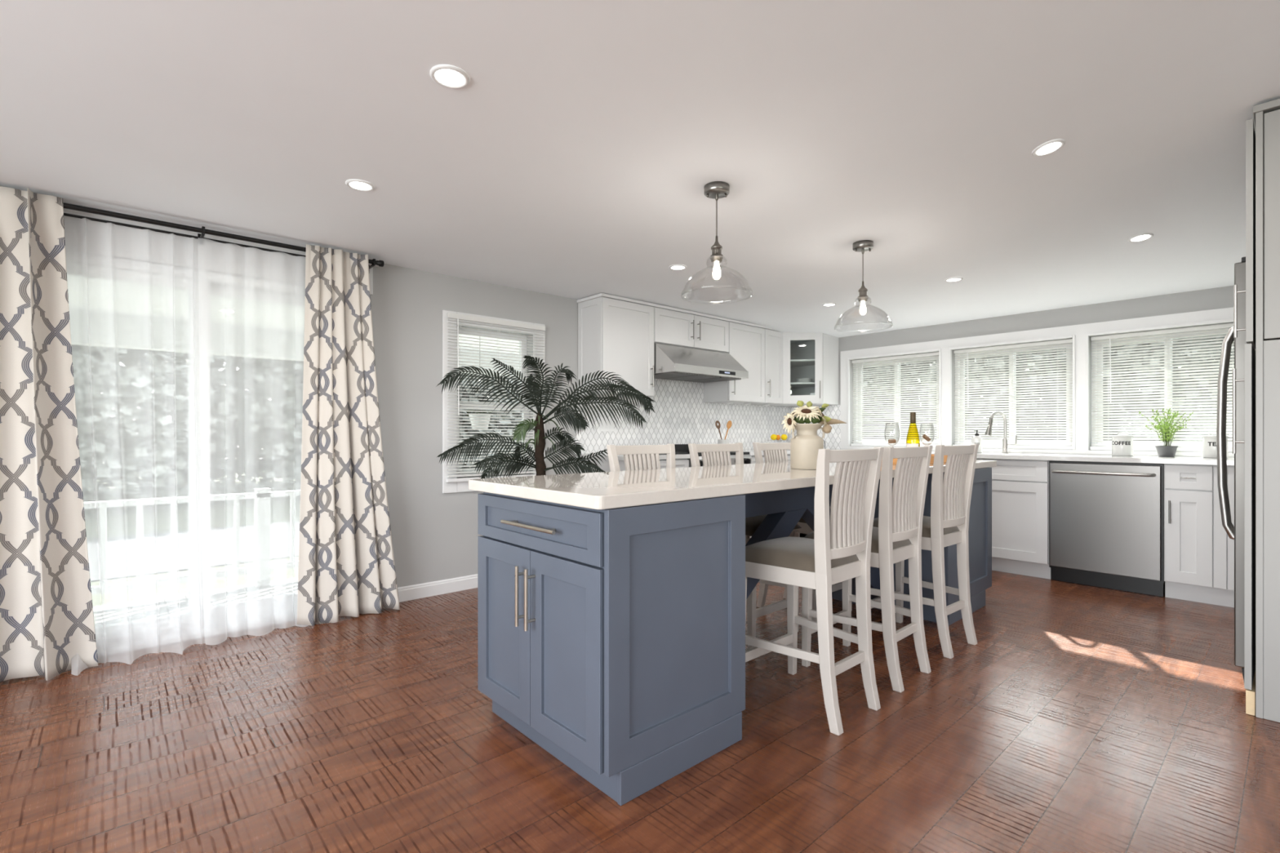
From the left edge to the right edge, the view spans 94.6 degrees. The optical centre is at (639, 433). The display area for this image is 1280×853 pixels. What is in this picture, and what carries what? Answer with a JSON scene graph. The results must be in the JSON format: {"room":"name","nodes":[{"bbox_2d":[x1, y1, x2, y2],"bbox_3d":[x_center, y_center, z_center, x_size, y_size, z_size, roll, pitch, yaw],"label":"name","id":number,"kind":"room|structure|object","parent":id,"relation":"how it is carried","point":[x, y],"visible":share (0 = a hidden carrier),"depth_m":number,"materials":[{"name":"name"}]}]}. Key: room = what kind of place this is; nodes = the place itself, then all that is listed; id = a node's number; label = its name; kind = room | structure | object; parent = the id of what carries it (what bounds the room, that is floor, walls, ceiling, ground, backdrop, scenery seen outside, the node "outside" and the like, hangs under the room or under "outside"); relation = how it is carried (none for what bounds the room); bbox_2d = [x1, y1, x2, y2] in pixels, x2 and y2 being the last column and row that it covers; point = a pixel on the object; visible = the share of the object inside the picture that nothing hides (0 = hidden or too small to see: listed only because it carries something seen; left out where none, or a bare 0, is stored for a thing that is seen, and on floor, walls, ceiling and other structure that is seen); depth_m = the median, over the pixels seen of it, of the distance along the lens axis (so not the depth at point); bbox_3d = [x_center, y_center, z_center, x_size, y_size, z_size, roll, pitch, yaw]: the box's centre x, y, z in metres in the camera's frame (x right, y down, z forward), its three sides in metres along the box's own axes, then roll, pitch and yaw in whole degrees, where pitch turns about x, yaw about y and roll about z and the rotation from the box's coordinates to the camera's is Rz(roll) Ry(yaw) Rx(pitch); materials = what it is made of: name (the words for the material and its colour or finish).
{"room":"kitchen","nodes":[
{"label":"kitchen","id":0,"kind":"room"},
{"bbox_2d":[370,263,775,587],"bbox_3d":[-1.466,-0.125,4.066,8.750,2.450,0.150,0,0,-42],"label":"wall","id":1,"kind":"structure","parent":0,"point":[434,534],"depth_m":3.99,"materials":[{"name":"grey paint"}]},
{"bbox_2d":[63,208,379,294],"bbox_3d":[-2.362,0.004,3.141,1.880,2.193,0.030,0,0,-42],"label":"trim","id":2,"kind":"structure","parent":1,"relation":"attached to","point":[65,211],"depth_m":3.11,"materials":[{"name":"white paint"}]},
{"bbox_2d":[62,202,384,273],"bbox_3d":[-2.469,-1.041,2.947,2.262,0.062,0.144,0,0,-42],"label":"curtain rod","id":3,"kind":"object","parent":1,"relation":"attached to","point":[203,231],"visible":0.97,"depth_m":3.02,"materials":[{"name":"black metal"}]},
{"bbox_2d":[0,186,98,682],"bbox_3d":[-2.889,0.009,2.449,0.951,2.174,0.156,0,0,-42],"label":"curtain","id":4,"kind":"object","parent":3,"relation":"hanging from","point":[46,615],"visible":1,"depth_m":2.63,"materials":[{"name":"fabric"}]},
{"bbox_2d":[63,215,205,675],"bbox_3d":[-2.474,0.035,2.874,0.593,2.121,0.197,0,0,-42],"label":"sheer curtain","id":5,"kind":"object","parent":3,"relation":"hanging from","point":[133,293],"visible":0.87,"depth_m":2.96,"materials":[{"name":"white fabric"}]},
{"bbox_2d":[197,237,308,644],"bbox_3d":[-2.093,0.035,3.248,0.538,2.121,0.130,0,0,-42],"label":"sheer curtain","id":6,"kind":"object","parent":3,"relation":"hanging from","point":[251,300],"visible":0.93,"depth_m":3.25,"materials":[{"name":"white fabric"}]},
{"bbox_2d":[297,244,399,626],"bbox_3d":[-1.727,0.009,3.528,0.567,2.174,0.125,0,0,-42],"label":"curtain","id":7,"kind":"object","parent":3,"relation":"hanging from","point":[346,567],"visible":1,"depth_m":3.47,"materials":[{"name":"fabric"}]},
{"bbox_2d":[397,573,477,602],"bbox_3d":[-2.538,1.053,2.993,5.420,0.094,0.014,0,0,-42],"label":"baseboard","id":8,"kind":"structure","parent":1,"relation":"attached to","point":[409,593],"depth_m":4.02,"materials":[{"name":"white paint"}]},
{"bbox_2d":[457,333,519,377],"bbox_3d":[-2.601,-0.880,4.844,10.600,0.360,2.515,0,0,-42],"label":"porch roof","id":9,"kind":"structure","parent":1,"relation":"attached to","point":[460,335],"depth_m":6.72,"materials":[{"name":"white plastic"}]},
{"bbox_2d":[466,368,492,428],"bbox_3d":[-1.522,-0.500,5.621,0.250,0.920,0.252,0,0,-42],"label":"hanging planter","id":10,"kind":"object","parent":9,"relation":"hanging from","point":[477,415],"visible":0.34,"depth_m":5.55,"materials":[{"name":"white ceramic"}]},
{"bbox_2d":[468,413,490,428],"bbox_3d":[-1.523,-0.115,5.620,0.220,0.150,0.220,0,0,-42],"label":"basket","id":11,"kind":"object","parent":10,"relation":"on","point":[477,415],"depth_m":5.55,"materials":[{"name":"white ceramic"}]},
{"bbox_2d":[442,310,545,493],"bbox_3d":[-1.078,-0.220,4.361,0.820,1.260,0.161,0,0,-42],"label":"window","id":12,"kind":"structure","parent":1,"relation":"in","point":[457,484],"depth_m":4.15,"materials":[{"name":"white paint"}]},
{"bbox_2d":[446,312,545,477],"bbox_3d":[-1.026,-0.265,4.308,0.783,1.130,0.042,0,0,-42],"label":"window blind","id":13,"kind":"object","parent":12,"relation":"attached to","point":[449,315],"visible":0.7,"depth_m":4.23,"materials":[{"name":"white plastic"}]},
{"bbox_2d":[577,297,653,398],"bbox_3d":[-0.182,-0.688,4.870,0.550,0.755,0.368,0,0,-42],"label":"upper cabinet","id":14,"kind":"object","parent":1,"relation":"attached to","point":[616,336],"visible":0.85,"depth_m":4.75,"materials":[{"name":"white paint"}]},
{"bbox_2d":[576,293,779,331],"bbox_3d":[0.493,-1.078,5.500,2.418,0.024,0.332,0,0,-42],"label":"trim","id":15,"kind":"structure","parent":1,"relation":"attached to","point":[601,295],"depth_m":5.06,"materials":[{"name":"white paint"}]},
{"bbox_2d":[574,378,788,453],"bbox_3d":[0.595,-0.298,5.809,3.014,0.924,0.008,0,0,-42],"label":"tile backsplash","id":16,"kind":"structure","parent":1,"relation":"attached to","point":[681,415],"depth_m":5.64,"materials":[{"name":"white tile"}]},
{"bbox_2d":[600,417,613,431],"bbox_3d":[-0.279,-0.079,5.012,0.150,0.117,0.010,0,0,-42],"label":"switch plate","id":17,"kind":"object","parent":16,"relation":"attached to","point":[603,427],"visible":0.91,"depth_m":5.00,"materials":[{"name":"white plastic"}]},
{"bbox_2d":[653,306,728,352],"bbox_3d":[0.386,-0.916,5.380,0.968,0.297,0.368,0,0,-42],"label":"upper cabinet","id":18,"kind":"object","parent":1,"relation":"attached to","point":[671,327],"visible":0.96,"depth_m":5.23,"materials":[{"name":"white paint"}]},
{"bbox_2d":[653,342,748,382],"bbox_3d":[0.456,-0.629,5.303,0.960,0.265,0.555,0,0,-42],"label":"range hood","id":19,"kind":"object","parent":18,"relation":"attached to","point":[672,362],"visible":0.9,"depth_m":5.09,"materials":[{"name":"metal"}]},
{"bbox_2d":[703,321,764,404],"bbox_3d":[0.957,-0.688,5.893,0.560,0.755,0.368,0,0,-42],"label":"upper cabinet","id":20,"kind":"object","parent":1,"relation":"attached to","point":[746,343],"visible":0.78,"depth_m":5.79,"materials":[{"name":"white paint"}]},
{"bbox_2d":[743,328,782,404],"bbox_3d":[1.284,-0.688,6.186,0.311,0.755,0.368,0,0,-42],"label":"upper cabinet","id":21,"kind":"object","parent":1,"relation":"attached to","point":[773,339],"visible":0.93,"depth_m":6.09,"materials":[{"name":"white paint"}]},
{"bbox_2d":[788,404,840,448],"bbox_3d":[1.934,-0.072,6.567,0.008,0.473,0.651,0,0,-42],"label":"tile backsplash","id":22,"kind":"structure","parent":1,"relation":"attached to","point":[833,439],"depth_m":6.40,"materials":[{"name":"white tile"}]},
{"bbox_2d":[0,0,1279,343],"bbox_3d":[0.765,-1.196,1.580,8.750,0.327,6.830,0,0,-42],"label":"ceiling","id":23,"kind":"structure","parent":0,"point":[578,153],"depth_m":2.26,"materials":[{"name":"white paint"}]},
{"bbox_2d":[345,179,374,191],"bbox_3d":[-1.230,-1.091,2.598,0.116,0.008,0.116,0,0,-42],"label":"recessed light","id":24,"kind":"object","parent":23,"relation":"in","point":[357,184],"visible":1,"depth_m":2.59,"materials":[{"name":"white paint"}]},
{"bbox_2d":[430,64,469,88],"bbox_3d":[-0.582,-1.091,1.809,0.116,0.008,0.116,0,0,-42],"label":"recessed light","id":25,"kind":"object","parent":23,"relation":"in","point":[447,76],"visible":1,"depth_m":1.80,"materials":[{"name":"white paint"}]},
{"bbox_2d":[669,264,686,270],"bbox_3d":[0.249,-1.091,3.878,0.116,0.008,0.116,0,0,-42],"label":"recessed light","id":26,"kind":"object","parent":23,"relation":"in","point":[675,267],"visible":1,"depth_m":3.87,"materials":[{"name":"white paint"}]},
{"bbox_2d":[680,181,752,298],"bbox_3d":[0.340,-0.851,2.616,0.316,0.486,0.316,0,0,-42],"label":"pendant lamp","id":27,"kind":"object","parent":23,"relation":"hanging from","point":[715,190],"visible":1,"depth_m":2.60,"materials":[{"name":"clear glass"}]},
{"bbox_2d":[710,235,723,262],"bbox_3d":[0.340,-0.819,2.616,0.058,0.113,0.058,0,0,-42],"label":"socket","id":28,"kind":"object","parent":27,"relation":"attached to","point":[716,256],"depth_m":2.60,"materials":[{"name":"grey metal"}]},
{"bbox_2d":[834,240,893,331],"bbox_3d":[1.281,-0.851,3.394,0.316,0.486,0.316,0,0,-42],"label":"pendant lamp","id":29,"kind":"object","parent":23,"relation":"hanging from","point":[863,246],"visible":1,"depth_m":3.38,"materials":[{"name":"clear glass"}]},
{"bbox_2d":[857,280,868,302],"bbox_3d":[1.281,-0.819,3.394,0.058,0.113,0.058,0,0,-42],"label":"socket","id":30,"kind":"object","parent":29,"relation":"attached to","point":[863,297],"depth_m":3.38,"materials":[{"name":"grey metal"}]},
{"bbox_2d":[944,276,963,282],"bbox_3d":[2.223,-1.091,4.185,0.116,0.008,0.116,0,0,-42],"label":"recessed light","id":31,"kind":"object","parent":23,"relation":"in","point":[957,278],"visible":1,"depth_m":4.18,"materials":[{"name":"white paint"}]},
{"bbox_2d":[1031,138,1065,156],"bbox_3d":[1.713,-1.197,2.478,0.116,0.026,0.115,0,0,-37],"label":"recessed light","id":32,"kind":"object","parent":23,"relation":"in","point":[1050,147],"visible":1,"depth_m":2.47,"materials":[{"name":"white paint"}]},
{"bbox_2d":[1128,232,1153,242],"bbox_3d":[2.950,-1.153,3.480,0.116,0.020,0.115,0,0,-1],"label":"recessed light","id":33,"kind":"object","parent":23,"relation":"in","point":[1143,237],"visible":1,"depth_m":3.48,"materials":[{"name":"white paint"}]},
{"bbox_2d":[0,533,1279,852],"bbox_3d":[0.765,1.130,1.580,8.750,0.060,6.830,0,0,-42],"label":"floor","id":34,"kind":"structure","parent":0,"point":[1079,718],"depth_m":2.03,"materials":[{"name":"brown wood"}]},
{"bbox_2d":[435,355,655,479],"bbox_3d":[-0.551,0.308,3.568,1.315,1.583,0.583,0,0,-5],"label":"potted palm","id":35,"kind":"object","parent":34,"relation":"on","point":[579,421],"visible":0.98,"depth_m":3.50,"materials":[{"name":"green plant"}]},
{"bbox_2d":[477,492,745,805],"bbox_3d":[-0.140,0.661,2.209,0.688,0.878,0.805,0,0,-42],"label":"base cabinet","id":36,"kind":"object","parent":34,"relation":"on","point":[612,640],"visible":0.96,"depth_m":1.92,"materials":[{"name":"blue wood"}]},
{"bbox_2d":[577,458,688,473],"bbox_3d":[-0.041,0.651,4.779,0.653,0.898,0.662,0,0,-42],"label":"base cabinet","id":37,"kind":"object","parent":34,"relation":"on","point":[679,463],"visible":0.05,"depth_m":4.59,"materials":[{"name":"white paint"}]},
{"bbox_2d":[575,453,690,461],"bbox_3d":[-0.059,0.182,4.787,0.677,0.035,0.653,0,0,-42],"label":"countertop","id":38,"kind":"structure","parent":37,"relation":"on","point":[662,456],"depth_m":4.63,"materials":[{"name":"white stone"}]},
{"bbox_2d":[606,444,675,471],"bbox_3d":[0.145,0.578,2.908,0.453,1.045,0.464,0,0,-42],"label":"bar stool","id":39,"kind":"object","parent":34,"relation":"on","point":[637,457],"visible":0.21,"depth_m":3.05,"materials":[{"name":"white paint"}]},
{"bbox_2d":[675,450,751,538],"bbox_3d":[0.510,0.592,5.239,0.768,0.897,0.713,0,0,-42],"label":"range","id":40,"kind":"object","parent":34,"relation":"on","point":[747,457],"visible":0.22,"depth_m":5.10,"materials":[{"name":"metal"}]},
{"bbox_2d":[674,444,688,451],"bbox_3d":[0.385,0.116,4.969,0.170,0.052,0.178,0,0,-42],"label":"pan","id":41,"kind":"object","parent":40,"relation":"on","point":[685,447],"visible":0.34,"depth_m":4.89,"materials":[{"name":"black metal"}]},
{"bbox_2d":[675,451,749,456],"bbox_3d":[0.484,0.174,5.268,0.768,0.022,0.635,0,0,-42],"label":"cooktop","id":42,"kind":"object","parent":40,"relation":"in","point":[732,453],"depth_m":5.11,"materials":[{"name":"black metal"}]},
{"bbox_2d":[688,442,801,648],"bbox_3d":[0.580,0.578,3.298,0.453,1.045,0.464,0,0,-42],"label":"bar stool","id":43,"kind":"object","parent":34,"relation":"on","point":[713,455],"visible":0.3,"depth_m":3.29,"materials":[{"name":"white paint"}]},
{"bbox_2d":[745,514,801,536],"bbox_3d":[0.605,0.483,3.271,0.424,0.078,0.390,0,0,-42],"label":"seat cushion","id":44,"kind":"object","parent":43,"relation":"on","point":[752,523],"depth_m":3.08,"materials":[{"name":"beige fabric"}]},
{"bbox_2d":[750,454,799,537],"bbox_3d":[1.127,0.651,5.826,0.920,0.898,0.662,0,0,-42],"label":"base cabinet","id":45,"kind":"object","parent":34,"relation":"on","point":[753,461],"visible":0.04,"depth_m":5.44,"materials":[{"name":"white paint"}]},
{"bbox_2d":[742,448,1234,466],"bbox_3d":[2.648,0.182,4.601,1.556,0.035,4.531,0,0,-42],"label":"countertop","id":46,"kind":"structure","parent":45,"relation":"on","point":[1198,460],"depth_m":4.23,"materials":[{"name":"white stone"}]},
{"bbox_2d":[717,439,728,444],"bbox_3d":[0.805,0.111,5.721,0.104,0.108,0.104,0,0,-42],"label":"utensil crock","id":47,"kind":"object","parent":46,"relation":"on","point":[719,441],"visible":0.37,"depth_m":5.68,"materials":[{"name":"white ceramic"}]},
{"bbox_2d":[724,420,732,439],"bbox_3d":[0.839,0.013,5.721,0.102,0.282,0.012,0,0,0],"label":"wooden spoon","id":48,"kind":"object","parent":47,"relation":"in","point":[729,424],"visible":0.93,"depth_m":5.72,"materials":[{"name":"brown wood"}]},
{"bbox_2d":[971,430,982,453],"bbox_3d":[2.935,0.067,5.144,0.087,0.196,0.086,0,0,-42],"label":"soap dispenser","id":49,"kind":"object","parent":46,"relation":"on","point":[976,439],"visible":0.8,"depth_m":5.11,"materials":[{"name":"white ceramic"}]},
{"bbox_2d":[984,410,1017,453],"bbox_3d":[3.027,-0.015,4.997,0.272,0.360,0.111,0,0,-7],"label":"faucet","id":50,"kind":"object","parent":46,"relation":"on","point":[988,431],"visible":1,"depth_m":5.01,"materials":[{"name":"metal"}]},
{"bbox_2d":[1111,432,1133,456],"bbox_3d":[3.617,0.077,4.429,0.128,0.175,0.128,0,0,-42],"label":"canister","id":51,"kind":"object","parent":46,"relation":"on","point":[1122,445],"visible":1,"depth_m":4.38,"materials":[{"name":"white ceramic"}]},
{"bbox_2d":[1138,408,1193,457],"bbox_3d":[3.759,-0.009,4.227,0.183,0.347,0.297,0,0,-42],"label":"potted herb","id":52,"kind":"object","parent":46,"relation":"on","point":[1166,451],"visible":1,"depth_m":4.20,"materials":[{"name":"green plant"}]},
{"bbox_2d":[1155,445,1177,457],"bbox_3d":[3.763,0.126,4.222,0.124,0.078,0.124,0,0,-42],"label":"pot","id":53,"kind":"object","parent":52,"relation":"on","point":[1162,451],"depth_m":4.18,"materials":[{"name":"silver metal"}]},
{"bbox_2d":[1202,431,1228,457],"bbox_3d":[3.929,0.077,4.036,0.128,0.175,0.128,0,0,-42],"label":"canister","id":54,"kind":"object","parent":46,"relation":"on","point":[1209,442],"visible":0.59,"depth_m":4.01,"materials":[{"name":"white ceramic"}]},
{"bbox_2d":[752,442,852,621],"bbox_3d":[1.016,0.578,3.689,0.453,1.045,0.464,0,0,-42],"label":"bar stool","id":55,"kind":"object","parent":34,"relation":"on","point":[775,452],"visible":0.21,"depth_m":3.73,"materials":[{"name":"white paint"}]},
{"bbox_2d":[798,506,831,523],"bbox_3d":[1.041,0.483,3.662,0.424,0.078,0.390,0,0,-42],"label":"seat cushion","id":56,"kind":"object","parent":55,"relation":"on","point":[801,521],"depth_m":3.48,"materials":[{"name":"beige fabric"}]},
{"bbox_2d":[743,479,879,599],"bbox_3d":[0.821,0.651,3.034,1.871,0.857,0.090,0,0,-42],"label":"support","id":57,"kind":"object","parent":34,"relation":"on","point":[784,508],"visible":0.29,"depth_m":2.86,"materials":[{"name":"blue paint"}]},
{"bbox_2d":[745,447,884,735],"bbox_3d":[0.689,0.578,2.429,0.453,1.045,0.464,0,0,-42],"label":"bar stool","id":58,"kind":"object","parent":34,"relation":"on","point":[842,553],"visible":0.94,"depth_m":2.30,"materials":[{"name":"white paint"}]},
{"bbox_2d":[745,537,858,572],"bbox_3d":[0.664,0.483,2.457,0.424,0.078,0.390,0,0,-42],"label":"seat cushion","id":59,"kind":"object","parent":58,"relation":"on","point":[784,554],"depth_m":2.34,"materials":[{"name":"beige fabric"}]},
{"bbox_2d":[801,445,933,693],"bbox_3d":[1.068,0.578,2.785,0.453,1.045,0.464,0,0,-43],"label":"bar stool","id":60,"kind":"object","parent":34,"relation":"on","point":[897,538],"visible":0.8,"depth_m":2.64,"materials":[{"name":"white paint"}]},
{"bbox_2d":[804,526,911,553],"bbox_3d":[1.042,0.483,2.812,0.424,0.078,0.390,0,0,-43],"label":"seat cushion","id":61,"kind":"object","parent":60,"relation":"on","point":[878,544],"depth_m":2.64,"materials":[{"name":"beige fabric"}]},
{"bbox_2d":[829,467,991,625],"bbox_3d":[1.767,0.661,3.920,0.731,0.878,0.805,0,0,-42],"label":"base cabinet","id":62,"kind":"object","parent":34,"relation":"on","point":[980,531],"visible":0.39,"depth_m":3.68,"materials":[{"name":"blue wood"}]},
{"bbox_2d":[468,460,996,509],"bbox_3d":[0.856,0.200,3.138,3.375,0.040,0.843,0,0,-42],"label":"countertop","id":63,"kind":"structure","parent":62,"relation":"on","point":[615,489],"depth_m":2.20,"materials":[{"name":"beige stone"}]},
{"bbox_2d":[790,423,825,469],"bbox_3d":[0.858,0.064,3.036,0.166,0.230,0.164,0,0,-42],"label":"vase","id":64,"kind":"object","parent":63,"relation":"on","point":[805,446],"visible":0.91,"depth_m":2.97,"materials":[{"name":"beige ceramic"}]},
{"bbox_2d":[781,412,796,433],"bbox_3d":[0.781,-0.050,3.034,0.123,0.117,0.115,0,0,-42],"label":"flower","id":65,"kind":"object","parent":64,"relation":"in","point":[786,420],"visible":0.97,"depth_m":3.01,"materials":[{"name":"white plant"}]},
{"bbox_2d":[791,404,820,423],"bbox_3d":[0.847,-0.075,3.006,0.152,0.149,0.144,0,0,-2],"label":"flower","id":66,"kind":"object","parent":64,"relation":"in","point":[806,411],"visible":0.91,"depth_m":2.99,"materials":[{"name":"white plant"}]},
{"bbox_2d":[791,406,826,423],"bbox_3d":[0.865,-0.099,3.030,0.192,0.098,0.113,0,0,6],"label":"foliage","id":67,"kind":"object","parent":64,"relation":"in","point":[814,420],"visible":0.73,"depth_m":2.99,"materials":[{"name":"green plant"}]},
{"bbox_2d":[796,400,831,422],"bbox_3d":[0.898,-0.114,3.038,0.174,0.114,0.058,0,0,23],"label":"foliage","id":68,"kind":"object","parent":64,"relation":"in","point":[800,403],"visible":0.96,"depth_m":3.05,"materials":[{"name":"green plant"}]},
{"bbox_2d":[814,406,828,425],"bbox_3d":[0.927,-0.071,3.023,0.128,0.143,0.118,0,0,-42],"label":"flower","id":69,"kind":"object","parent":64,"relation":"in","point":[821,414],"visible":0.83,"depth_m":2.98,"materials":[{"name":"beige plant"}]},
{"bbox_2d":[822,423,831,433],"bbox_3d":[0.947,-0.025,2.986,0.047,0.048,0.046,0,0,-42],"label":"seed pod","id":70,"kind":"object","parent":64,"relation":"in","point":[827,428],"visible":0.98,"depth_m":2.97,"materials":[{"name":"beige plant"}]},
{"bbox_2d":[818,418,847,424],"bbox_3d":[0.979,-0.061,3.007,0.151,0.031,0.010,0,0,0],"label":"dried leaf","id":71,"kind":"object","parent":64,"relation":"in","point":[833,421],"visible":0.82,"depth_m":3.00,"materials":[{"name":"beige plant"}]},
{"bbox_2d":[881,454,947,464],"bbox_3d":[1.665,0.156,3.610,0.540,0.048,0.250,0,0,-42],"label":"wooden tray","id":72,"kind":"object","parent":63,"relation":"on","point":[895,460],"visible":0.04,"depth_m":3.51,"materials":[{"name":"brown wood"}]},
{"bbox_2d":[906,412,919,447],"bbox_3d":[1.637,0.021,3.543,0.076,0.300,0.075,0,0,-42],"label":"wine bottle","id":73,"kind":"object","parent":72,"relation":"on","point":[913,415],"visible":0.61,"depth_m":3.53,"materials":[{"name":"yellow glass"}]},
{"bbox_2d":[870,444,978,658],"bbox_3d":[1.494,0.578,3.165,0.453,1.045,0.464,0,0,-40],"label":"bar stool","id":74,"kind":"object","parent":34,"relation":"on","point":[948,524],"visible":0.8,"depth_m":3.00,"materials":[{"name":"white paint"}]},
{"bbox_2d":[872,515,959,537],"bbox_3d":[1.470,0.483,3.193,0.424,0.078,0.390,0,0,-40],"label":"seat cushion","id":75,"kind":"object","parent":74,"relation":"on","point":[930,526],"depth_m":3.01,"materials":[{"name":"beige fabric"}]},
{"bbox_2d":[976,458,1051,579],"bbox_3d":[2.942,0.651,4.958,0.638,0.898,0.955,0,0,-42],"label":"base cabinet","id":76,"kind":"object","parent":34,"relation":"on","point":[1020,487],"visible":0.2,"depth_m":4.55,"materials":[{"name":"white paint"}]},
{"bbox_2d":[1048,460,1164,596],"bbox_3d":[3.457,0.651,4.343,0.652,0.894,0.644,0,0,-42],"label":"dishwasher","id":77,"kind":"object","parent":34,"relation":"on","point":[1106,519],"visible":0.98,"depth_m":4.15,"materials":[{"name":"silver metal"}]},
{"bbox_2d":[1164,463,1234,607],"bbox_3d":[4.095,0.651,3.674,0.638,0.898,1.198,0,0,-42],"label":"base cabinet","id":78,"kind":"object","parent":34,"relation":"on","point":[1199,552],"visible":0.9,"depth_m":3.82,"materials":[{"name":"white paint"}]},
{"bbox_2d":[1216,257,1255,681],"bbox_3d":[3.165,0.166,2.623,0.905,1.868,0.856,0,0,-42],"label":"refrigerator","id":79,"kind":"object","parent":34,"relation":"on","point":[1236,532],"visible":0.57,"depth_m":2.58,"materials":[{"name":"metal"}]},
{"bbox_2d":[1232,98,1279,722],"bbox_3d":[2.722,-0.086,2.158,0.335,2.372,0.776,0,0,-42],"label":"tall cabinet","id":80,"kind":"object","parent":34,"relation":"on","point":[1261,380],"visible":1,"depth_m":2.28,"materials":[{"name":"grey paint"}]},
{"bbox_2d":[839,285,1234,457],"bbox_3d":[3.321,-0.125,5.136,0.196,2.450,4.650,0,0,-42],"label":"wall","id":81,"kind":"structure","parent":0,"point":[1216,298],"depth_m":4.91,"materials":[{"name":"grey paint"}]},
{"bbox_2d":[760,332,839,406],"bbox_3d":[1.711,-0.688,6.375,0.581,0.755,0.638,0,0,-42],"label":"upper cabinet","id":82,"kind":"object","parent":81,"relation":"attached to","point":[818,359],"visible":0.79,"depth_m":6.21,"materials":[{"name":"white paint"}]},
{"bbox_2d":[790,359,814,367],"bbox_3d":[1.707,-0.769,6.385,0.540,0.018,0.594,0,0,-42],"label":"shelf","id":83,"kind":"object","parent":82,"relation":"attached to","point":[797,362],"depth_m":6.41,"materials":[{"name":"clear glass"}]},
{"bbox_2d":[790,382,814,388],"bbox_3d":[1.707,-0.529,6.385,0.540,0.018,0.594,0,0,-42],"label":"shelf","id":84,"kind":"object","parent":82,"relation":"attached to","point":[797,384],"depth_m":6.40,"materials":[{"name":"clear glass"}]},
{"bbox_2d":[850,355,938,447],"bbox_3d":[2.596,-0.325,5.974,0.155,0.913,0.911,0,0,-42],"label":"window","id":85,"kind":"structure","parent":81,"relation":"attached to","point":[855,444],"depth_m":6.01,"materials":[{"name":"white plastic"}]},
{"bbox_2d":[852,351,938,444],"bbox_3d":[2.554,-0.341,5.936,0.042,0.873,0.899,0,0,-42],"label":"window blind","id":86,"kind":"object","parent":81,"relation":"attached to","point":[934,354],"visible":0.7,"depth_m":5.93,"materials":[{"name":"white plastic"}]},
{"bbox_2d":[952,342,1072,449],"bbox_3d":[3.281,-0.325,5.211,0.155,0.913,0.930,0,0,-42],"label":"window","id":87,"kind":"structure","parent":81,"relation":"attached to","point":[984,446],"depth_m":5.20,"materials":[{"name":"white plastic"}]},
{"bbox_2d":[953,338,1072,445],"bbox_3d":[3.239,-0.341,5.173,0.042,0.873,0.918,0,0,-42],"label":"window blind","id":88,"kind":"object","parent":81,"relation":"attached to","point":[1025,423],"visible":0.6,"depth_m":5.14,"materials":[{"name":"white plastic"}]},
{"bbox_2d":[1089,328,1232,452],"bbox_3d":[3.971,-0.325,4.442,0.155,0.913,0.927,0,0,-42],"label":"window","id":89,"kind":"structure","parent":81,"relation":"attached to","point":[1092,447],"depth_m":4.52,"materials":[{"name":"white plastic"}]},
{"bbox_2d":[1090,323,1234,447],"bbox_3d":[3.929,-0.341,4.404,0.042,0.873,0.915,0,0,-42],"label":"window blind","id":90,"kind":"object","parent":81,"relation":"attached to","point":[1220,326],"visible":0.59,"depth_m":4.45,"materials":[{"name":"white plastic"}]},
{"label":"outside","id":91,"kind":"structure","parent":0,"visible":0},
{"bbox_3d":[-2.958,2.400,10.782,110.000,0.200,100.000,0,0,-42],"label":"ground","id":92,"kind":"structure","parent":91,"visible":0},
{"bbox_2d":[457,373,521,471],"bbox_3d":[-7.718,-2.086,26.002,5.721,8.784,5.805,0,0,-42],"label":"tree","id":93,"kind":"object","parent":92,"relation":"on","point":[463,381],"visible":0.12,"depth_m":24.83,"materials":[{"name":"green plant"}]},
{"bbox_2d":[862,363,917,439],"bbox_3d":[7.528,-0.556,20.047,3.674,5.730,3.603,0,0,9],"label":"tree","id":94,"kind":"object","parent":92,"relation":"on","point":[900,363],"visible":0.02,"depth_m":19.08,"materials":[{"name":"green plant"}]},
{"bbox_2d":[878,360,936,439],"bbox_3d":[10.682,-1.236,22.904,4.323,7.087,4.378,0,0,-42],"label":"tree","id":95,"kind":"object","parent":92,"relation":"on","point":[932,360],"visible":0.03,"depth_m":21.73,"materials":[{"name":"green plant"}]},
{"bbox_2d":[914,351,1053,439],"bbox_3d":[9.904,-0.559,17.345,3.530,5.736,3.696,0,0,16],"label":"tree","id":96,"kind":"object","parent":92,"relation":"on","point":[1024,352],"visible":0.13,"depth_m":16.47,"materials":[{"name":"green plant"}]},
{"bbox_2d":[995,348,1111,439],"bbox_3d":[13.586,-1.270,19.538,4.372,7.155,4.319,0,0,-42],"label":"tree","id":97,"kind":"object","parent":92,"relation":"on","point":[1060,348],"visible":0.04,"depth_m":18.43,"materials":[{"name":"green plant"}]},
{"bbox_2d":[1053,336,1232,440],"bbox_3d":[12.353,-0.559,14.688,3.690,5.738,3.734,0,0,-42],"label":"tree","id":98,"kind":"object","parent":92,"relation":"on","point":[1197,336],"visible":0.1,"depth_m":13.75,"materials":[{"name":"green plant"}]},
{"bbox_2d":[1177,333,1234,440],"bbox_3d":[16.517,-1.259,16.331,4.364,7.133,4.418,0,0,-42],"label":"tree","id":99,"kind":"object","parent":92,"relation":"on","point":[1225,334],"visible":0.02,"depth_m":15.73,"materials":[{"name":"green plant"}]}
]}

